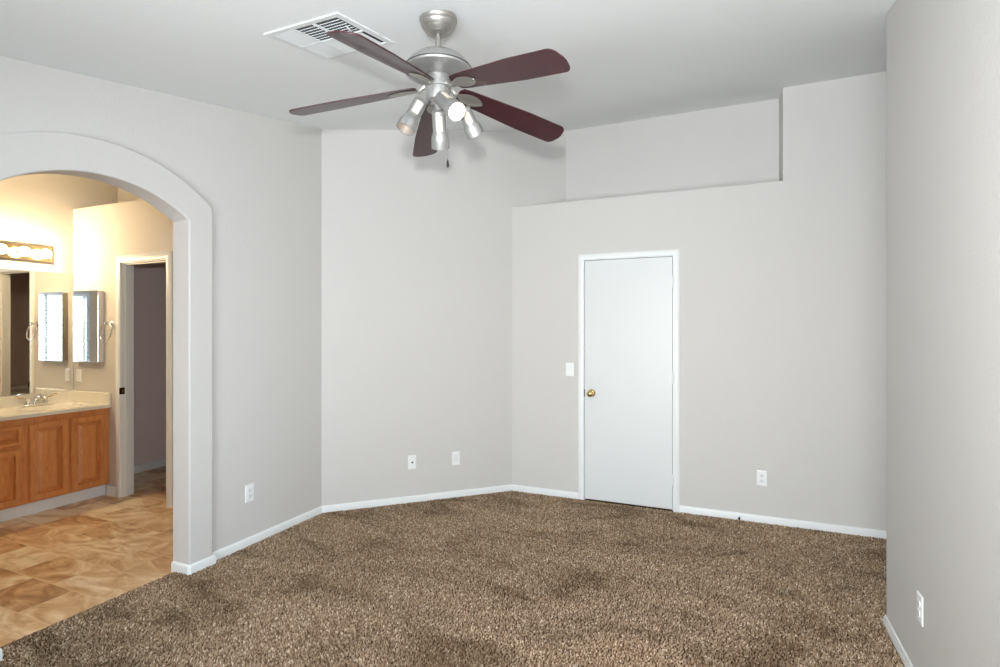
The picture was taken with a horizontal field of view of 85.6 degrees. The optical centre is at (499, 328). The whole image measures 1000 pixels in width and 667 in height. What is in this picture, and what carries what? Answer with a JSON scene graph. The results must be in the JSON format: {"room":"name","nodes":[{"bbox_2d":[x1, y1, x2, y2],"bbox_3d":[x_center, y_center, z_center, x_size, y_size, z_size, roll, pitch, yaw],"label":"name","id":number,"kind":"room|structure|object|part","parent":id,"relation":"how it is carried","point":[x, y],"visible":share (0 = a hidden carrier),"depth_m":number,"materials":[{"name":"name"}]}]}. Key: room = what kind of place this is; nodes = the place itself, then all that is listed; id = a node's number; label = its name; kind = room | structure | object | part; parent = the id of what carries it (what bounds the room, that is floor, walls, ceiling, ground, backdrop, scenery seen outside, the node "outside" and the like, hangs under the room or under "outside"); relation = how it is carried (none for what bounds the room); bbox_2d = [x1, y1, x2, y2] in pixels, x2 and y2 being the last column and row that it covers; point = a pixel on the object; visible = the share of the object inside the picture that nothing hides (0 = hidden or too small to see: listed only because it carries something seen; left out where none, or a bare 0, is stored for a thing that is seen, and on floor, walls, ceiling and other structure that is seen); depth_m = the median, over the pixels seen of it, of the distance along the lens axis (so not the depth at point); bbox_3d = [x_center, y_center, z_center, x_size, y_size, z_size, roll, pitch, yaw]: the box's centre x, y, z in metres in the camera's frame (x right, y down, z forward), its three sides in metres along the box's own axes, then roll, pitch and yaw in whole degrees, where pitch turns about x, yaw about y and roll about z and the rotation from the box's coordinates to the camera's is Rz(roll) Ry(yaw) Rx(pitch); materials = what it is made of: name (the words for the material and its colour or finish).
{"room":"empty bedroom","nodes":[
{"label":"empty bedroom","id":0,"kind":"room"},
{"bbox_2d":[0,174,165,464],"bbox_3d":[-4.300,-0.193,4.187,0.104,3.313,5.150,0,0,24],"label":"wall","id":1,"kind":"structure","parent":0,"point":[36,209],"depth_m":5.13,"materials":[{"name":"grey paint"}]},
{"bbox_2d":[0,242,52,262],"bbox_3d":[-4.109,-0.653,4.342,0.131,0.132,0.922,0,0,24],"label":"vanity light bar","id":2,"kind":"object","parent":1,"relation":"attached to","point":[8,250],"visible":1,"depth_m":4.58,"materials":[{"name":"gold metal"}]},
{"bbox_2d":[0,244,7,253],"bbox_3d":[-4.064,-0.652,4.393,0.091,0.078,0.078,0,0,-8],"label":"bulb","id":3,"kind":"object","parent":2,"relation":"attached to","point":[3,247],"depth_m":4.38,"materials":[{"name":"white glass"}]},
{"bbox_2d":[16,247,29,255],"bbox_3d":[-4.011,-0.652,4.543,0.111,0.078,0.078,0,0,23],"label":"bulb","id":4,"kind":"object","parent":2,"relation":"attached to","point":[20,251],"depth_m":4.52,"materials":[{"name":"white glass"}]},
{"bbox_2d":[38,249,51,257],"bbox_3d":[-3.949,-0.652,4.685,0.111,0.078,0.078,0,0,23],"label":"bulb","id":5,"kind":"object","parent":2,"relation":"attached to","point":[42,253],"depth_m":4.67,"materials":[{"name":"white glass"}]},
{"bbox_2d":[0,390,71,408],"bbox_3d":[-4.326,0.608,3.979,0.020,0.095,2.109,0,0,23],"label":"backsplash","id":6,"kind":"structure","parent":1,"relation":"attached to","point":[61,396],"depth_m":4.65,"materials":[{"name":"beige stone"}]},
{"bbox_2d":[0,268,72,396],"bbox_3d":[-4.330,0.026,3.987,0.007,1.064,2.099,0,0,24],"label":"wall mirror","id":7,"kind":"object","parent":1,"relation":"attached to","point":[36,307],"visible":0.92,"depth_m":4.69,"materials":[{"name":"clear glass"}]},
{"bbox_2d":[134,458,165,473],"bbox_3d":[-2.450,1.418,5.237,2.460,0.080,1.452,0,0,24],"label":"baseboard","id":8,"kind":"structure","parent":1,"relation":"attached to","point":[158,463],"depth_m":5.58,"materials":[{"name":"white wood"}]},
{"bbox_2d":[73,199,172,506],"bbox_3d":[-2.767,0.183,4.507,2.480,2.560,0.100,0,0,24],"label":"wall","id":9,"kind":"structure","parent":0,"point":[101,233],"depth_m":4.74,"materials":[{"name":"beige paint"}]},
{"bbox_2d":[76,369,80,381],"bbox_3d":[-3.834,0.423,4.913,0.070,0.115,0.010,0,0,24],"label":"switch","id":10,"kind":"object","parent":9,"relation":"attached to","point":[78,371],"visible":1,"depth_m":4.91,"materials":[{"name":"white plastic"}]},
{"bbox_2d":[73,290,103,362],"bbox_3d":[-3.674,-0.024,4.820,0.367,0.637,0.050,0,0,24],"label":"medicine cabinet","id":11,"kind":"object","parent":9,"relation":"attached to","point":[88,305],"visible":1,"depth_m":4.78,"materials":[{"name":"silver mirror"}]},
{"bbox_2d":[100,321,113,341],"bbox_3d":[-3.406,0.019,4.693,0.161,0.184,0.068,0,0,24],"label":"towel ring","id":12,"kind":"object","parent":9,"relation":"attached to","point":[111,323],"visible":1,"depth_m":4.68,"materials":[{"name":"silver metal"}]},
{"bbox_2d":[107,486,115,496],"bbox_3d":[-3.385,1.418,4.716,0.130,0.080,0.014,0,0,24],"label":"baseboard","id":13,"kind":"structure","parent":9,"relation":"attached to","point":[111,491],"depth_m":4.71,"materials":[{"name":"white wood"}]},
{"bbox_2d":[116,251,171,507],"bbox_3d":[-2.989,0.410,4.603,0.719,2.095,0.134,0,0,24],"label":"door frame","id":14,"kind":"structure","parent":9,"relation":"in","point":[125,264],"depth_m":4.68,"materials":[{"name":"white wood"}]},
{"bbox_3d":[-3.274,0.536,4.677,0.003,0.057,0.044,0,0,23],"label":"strike plate","id":15,"kind":"part","parent":14,"relation":"part of","materials":[{"name":"brown metal"}]},
{"bbox_2d":[118,188,140,202],"bbox_3d":[-2.612,-1.358,4.865,2.460,0.541,0.100,0,0,24],"label":"wall","id":16,"kind":"structure","parent":0,"point":[123,196],"depth_m":5.26,"materials":[{"name":"grey paint"}]},
{"bbox_2d":[0,56,320,551],"bbox_3d":[-2.471,-0.071,1.960,0.115,3.069,5.065,0,0,24],"label":"wall","id":17,"kind":"structure","parent":0,"point":[259,176],"depth_m":3.62,"materials":[{"name":"grey paint"}]},
{"bbox_2d":[0,131,212,564],"bbox_3d":[-2.084,0.248,2.806,0.151,2.430,1.221,0,0,24],"label":"trim","id":18,"kind":"structure","parent":17,"relation":"attached to","point":[21,152],"depth_m":3.21,"materials":[{"name":"grey paint"}]},
{"bbox_2d":[0,506,321,660],"bbox_3d":[-2.426,1.427,1.998,0.156,0.063,4.969,0,0,24],"label":"baseboard","id":19,"kind":"structure","parent":17,"relation":"attached to","point":[246,542],"depth_m":3.53,"materials":[{"name":"white wood"}]},
{"bbox_2d":[245,483,253,502],"bbox_3d":[-1.680,1.101,3.626,0.010,0.115,0.070,0,0,24],"label":"wall outlet","id":20,"kind":"object","parent":17,"relation":"attached to","point":[249,489],"visible":1,"depth_m":3.62,"materials":[{"name":"white plastic"}]},
{"bbox_2d":[321,129,565,505],"bbox_3d":[-0.387,-0.221,4.709,2.287,3.368,0.100,0,0,-21],"label":"wall","id":21,"kind":"structure","parent":0,"point":[416,252],"depth_m":4.53,"materials":[{"name":"grey paint"}]},
{"bbox_2d":[408,455,415,468],"bbox_3d":[-0.733,1.115,4.514,0.070,0.115,0.016,0,0,-21],"label":"outlet","id":22,"kind":"object","parent":21,"relation":"attached to","point":[412,458],"visible":1,"depth_m":4.51,"materials":[{"name":"white plastic"}]},
{"bbox_2d":[322,484,511,512],"bbox_3d":[-0.647,1.427,4.549,1.629,0.063,0.014,0,0,-21],"label":"baseboard","id":23,"kind":"structure","parent":21,"relation":"attached to","point":[451,494],"depth_m":4.52,"materials":[{"name":"white wood"}]},
{"bbox_2d":[452,451,459,464],"bbox_3d":[-0.379,1.115,4.655,0.070,0.115,0.010,0,0,-21],"label":"wall outlet","id":24,"kind":"object","parent":21,"relation":"attached to","point":[455,455],"visible":1,"depth_m":4.65,"materials":[{"name":"white plastic"}]},
{"bbox_2d":[0,0,895,130],"bbox_3d":[0.354,-1.319,1.635,5.455,1.310,6.720,0,0,24],"label":"ceiling","id":25,"kind":"structure","parent":0,"point":[628,60],"depth_m":2.72,"materials":[{"name":"white paint"}]},
{"bbox_2d":[264,12,393,59],"bbox_3d":[-0.766,-1.323,2.458,0.406,0.079,0.400,0,0,24],"label":"ceiling vent","id":26,"kind":"object","parent":25,"relation":"in","point":[310,36],"visible":0.89,"depth_m":2.40,"materials":[{"name":"white metal"}]},
{"bbox_3d":[-0.909,-1.304,2.424,0.100,0.005,0.167,0,10,24],"label":"louvre panel","id":27,"kind":"part","parent":26,"relation":"part of","materials":[{"name":"white metal"}]},
{"bbox_3d":[-0.808,-1.305,2.380,0.100,0.006,0.167,0,10,24],"label":"louvre panel","id":28,"kind":"part","parent":26,"relation":"part of","materials":[{"name":"white metal"}]},
{"bbox_3d":[-0.839,-1.336,2.586,0.100,0.005,0.167,0,10,24],"label":"louvre panel","id":29,"kind":"part","parent":26,"relation":"part of","materials":[{"name":"white metal"}]},
{"bbox_3d":[-0.700,-1.305,2.333,0.115,0.006,0.167,0,10,24],"label":"louvre panel","id":30,"kind":"part","parent":26,"relation":"part of","materials":[{"name":"white metal"}]},
{"bbox_3d":[-0.738,-1.336,2.542,0.099,0.005,0.167,0,10,24],"label":"louvre panel","id":31,"kind":"part","parent":26,"relation":"part of","materials":[{"name":"white metal"}]},
{"bbox_3d":[-0.636,-1.336,2.498,0.100,0.005,0.167,0,10,24],"label":"louvre panel","id":32,"kind":"part","parent":26,"relation":"part of","materials":[{"name":"white metal"}]},
{"bbox_2d":[289,9,569,166],"bbox_3d":[-0.283,-1.041,2.272,1.250,0.703,1.204,0,0,24],"label":"ceiling fan","id":33,"kind":"object","parent":25,"relation":"hanging from","point":[439,69],"visible":1,"depth_m":2.27,"materials":[{"name":"silver metal"}]},
{"bbox_3d":[-0.638,-0.987,2.350,0.557,0.107,0.132,0,0,5],"label":"blade","id":34,"kind":"part","parent":33,"relation":"part of","materials":[{"name":"brown wood"}]},
{"bbox_3d":[-0.410,-0.987,1.975,0.132,0.107,0.557,0,0,23],"label":"blade","id":35,"kind":"part","parent":33,"relation":"part of","materials":[{"name":"brown wood"}]},
{"bbox_3d":[-0.350,-0.987,2.683,0.132,0.107,0.557,0,0,-13],"label":"blade","id":36,"kind":"part","parent":33,"relation":"part of","materials":[{"name":"brown wood"}]},
{"bbox_3d":[-0.181,-0.891,2.206,0.052,0.054,0.065,0,0,23],"label":"lamp bulb","id":37,"kind":"part","parent":33,"relation":"part of","materials":[{"name":"white glass"}]},
{"bbox_3d":[0.018,-0.987,2.075,0.557,0.107,0.132,0,0,41],"label":"blade","id":38,"kind":"part","parent":33,"relation":"part of","materials":[{"name":"brown wood"}]},
{"bbox_3d":[0.054,-0.987,2.513,0.557,0.107,0.132,0,0,-31],"label":"blade","id":39,"kind":"part","parent":33,"relation":"part of","materials":[{"name":"brown wood"}]},
{"bbox_2d":[0,466,903,666],"bbox_3d":[-0.849,1.493,2.143,8.065,0.080,6.693,0,0,24],"label":"floor","id":40,"kind":"structure","parent":0,"point":[57,564],"depth_m":3.21,"materials":[{"name":"carpet"}]},
{"bbox_2d":[0,408,108,521],"bbox_3d":[-4.077,1.073,3.875,0.558,0.769,2.096,0,0,24],"label":"vanity cabinet","id":41,"kind":"object","parent":40,"relation":"on","point":[47,462],"visible":0.99,"depth_m":4.33,"materials":[{"name":"brown wood"}]},
{"bbox_3d":[-3.746,0.816,3.970,0.027,0.155,0.383,0,0,23],"label":"drawer","id":42,"kind":"part","parent":41,"relation":"part of","materials":[{"name":"brown wood"}]},
{"bbox_3d":[-3.746,1.129,3.970,0.027,0.423,0.383,0,0,23],"label":"door","id":43,"kind":"part","parent":41,"relation":"part of","materials":[{"name":"brown wood"}]},
{"bbox_3d":[-3.599,1.040,4.309,0.027,0.603,0.267,0,0,23],"label":"door","id":44,"kind":"part","parent":41,"relation":"part of","materials":[{"name":"brown wood"}]},
{"bbox_2d":[0,390,110,420],"bbox_3d":[-4.078,0.688,3.872,0.561,0.255,2.109,0,0,24],"label":"countertop","id":45,"kind":"structure","parent":41,"relation":"on","point":[11,408],"depth_m":4.62,"materials":[{"name":"beige stone"}]},
{"bbox_2d":[14,393,56,406],"bbox_3d":[-3.968,0.608,4.621,0.223,0.094,0.223,0,0,-21],"label":"faucet","id":46,"kind":"object","parent":45,"relation":"on","point":[45,401],"visible":1,"depth_m":4.58,"materials":[{"name":"silver metal"}]},
{"bbox_3d":[-3.987,0.615,4.560,0.047,0.054,0.048,0,0,23],"label":"handle","id":47,"kind":"part","parent":46,"relation":"part of","materials":[{"name":"silver metal"}]},
{"bbox_3d":[-3.962,0.647,4.618,0.063,0.015,0.191,0,0,23],"label":"deck plate","id":48,"kind":"part","parent":46,"relation":"part of","materials":[{"name":"silver metal"}]},
{"bbox_3d":[-3.903,0.602,4.592,0.164,0.083,0.037,0,0,23],"label":"spout","id":49,"kind":"part","parent":46,"relation":"part of","materials":[{"name":"silver metal"}]},
{"bbox_2d":[0,401,102,416],"bbox_3d":[-3.886,0.735,4.350,0.531,0.160,1.079,0,0,23],"label":"basin","id":50,"kind":"object","parent":45,"relation":"in","point":[10,409],"depth_m":4.56,"materials":[{"name":"beige stone"}]},
{"bbox_3d":[-3.484,1.040,4.574,0.027,0.603,0.266,0,0,23],"label":"door","id":51,"kind":"part","parent":41,"relation":"part of","materials":[{"name":"brown wood"}]},
{"bbox_2d":[2,574,168,647],"bbox_3d":[-2.115,1.462,2.825,0.014,0.021,0.895,0,0,24],"label":"trim","id":52,"kind":"structure","parent":40,"relation":"on","point":[168,574],"depth_m":2.71,"materials":[{"name":"brown carpet"}]},
{"bbox_2d":[0,490,902,666],"bbox_3d":[0.137,1.448,2.460,4.430,0.013,4.345,0,0,24],"label":"carpet","id":53,"kind":"structure","parent":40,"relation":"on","point":[554,502],"depth_m":2.90,"materials":[{"name":"brown carpet"}]},
{"bbox_2d":[512,71,885,530],"bbox_3d":[2.006,-0.209,4.238,4.300,3.345,0.393,0,0,24],"label":"wall","id":54,"kind":"structure","parent":0,"point":[783,281],"depth_m":4.04,"materials":[{"name":"grey paint"}]},
{"bbox_2d":[566,363,573,375],"bbox_3d":[0.596,0.347,4.628,0.070,0.115,0.018,0,0,24],"label":"light switch","id":55,"kind":"object","parent":54,"relation":"attached to","point":[569,366],"visible":1,"depth_m":4.63,"materials":[{"name":"white plastic"}]},
{"bbox_2d":[578,249,679,512],"bbox_3d":[1.056,0.412,4.464,0.824,2.092,0.191,0,0,24],"label":"door","id":56,"kind":"structure","parent":54,"relation":"in","point":[629,302],"depth_m":4.44,"materials":[{"name":"white paint"}]},
{"bbox_3d":[0.759,0.541,4.529,0.066,0.066,0.073,0,0,23],"label":"knob","id":57,"kind":"part","parent":56,"relation":"part of","materials":[{"name":"gold metal"}]},
{"bbox_2d":[566,99,778,201],"bbox_3d":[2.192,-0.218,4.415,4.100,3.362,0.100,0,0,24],"label":"wall niche","id":58,"kind":"object","parent":54,"relation":"in","point":[736,144],"depth_m":4.66,"materials":[{"name":"grey paint"}]},
{"bbox_2d":[512,484,885,539],"bbox_3d":[2.003,1.427,4.020,4.132,0.063,0.014,0,0,24],"label":"baseboard","id":59,"kind":"structure","parent":54,"relation":"attached to","point":[779,521],"depth_m":4.04,"materials":[{"name":"white wood"}]},
{"bbox_2d":[757,470,766,485],"bbox_3d":[1.959,1.117,4.040,0.070,0.115,0.010,0,0,24],"label":"wall outlet","id":60,"kind":"object","parent":54,"relation":"attached to","point":[761,475],"visible":1,"depth_m":4.04,"materials":[{"name":"white plastic"}]},
{"bbox_2d":[886,0,999,666],"bbox_3d":[0.979,-0.058,0.381,0.128,3.043,4.920,0,0,24],"label":"wall","id":61,"kind":"structure","parent":0,"point":[943,56],"depth_m":1.94,"materials":[{"name":"grey paint"}]},
{"bbox_2d":[883,615,912,666],"bbox_3d":[0.987,1.433,0.439,0.120,0.051,4.832,0,0,24],"label":"baseboard","id":62,"kind":"structure","parent":61,"relation":"attached to","point":[897,644],"depth_m":2.44,"materials":[{"name":"white wood"}]},
{"bbox_2d":[917,590,922,626],"bbox_3d":[1.681,1.119,2.164,0.010,0.115,0.070,0,0,24],"label":"wall outlet","id":63,"kind":"object","parent":61,"relation":"attached to","point":[919,596],"visible":1,"depth_m":2.15,"materials":[{"name":"white plastic"}]}
]}

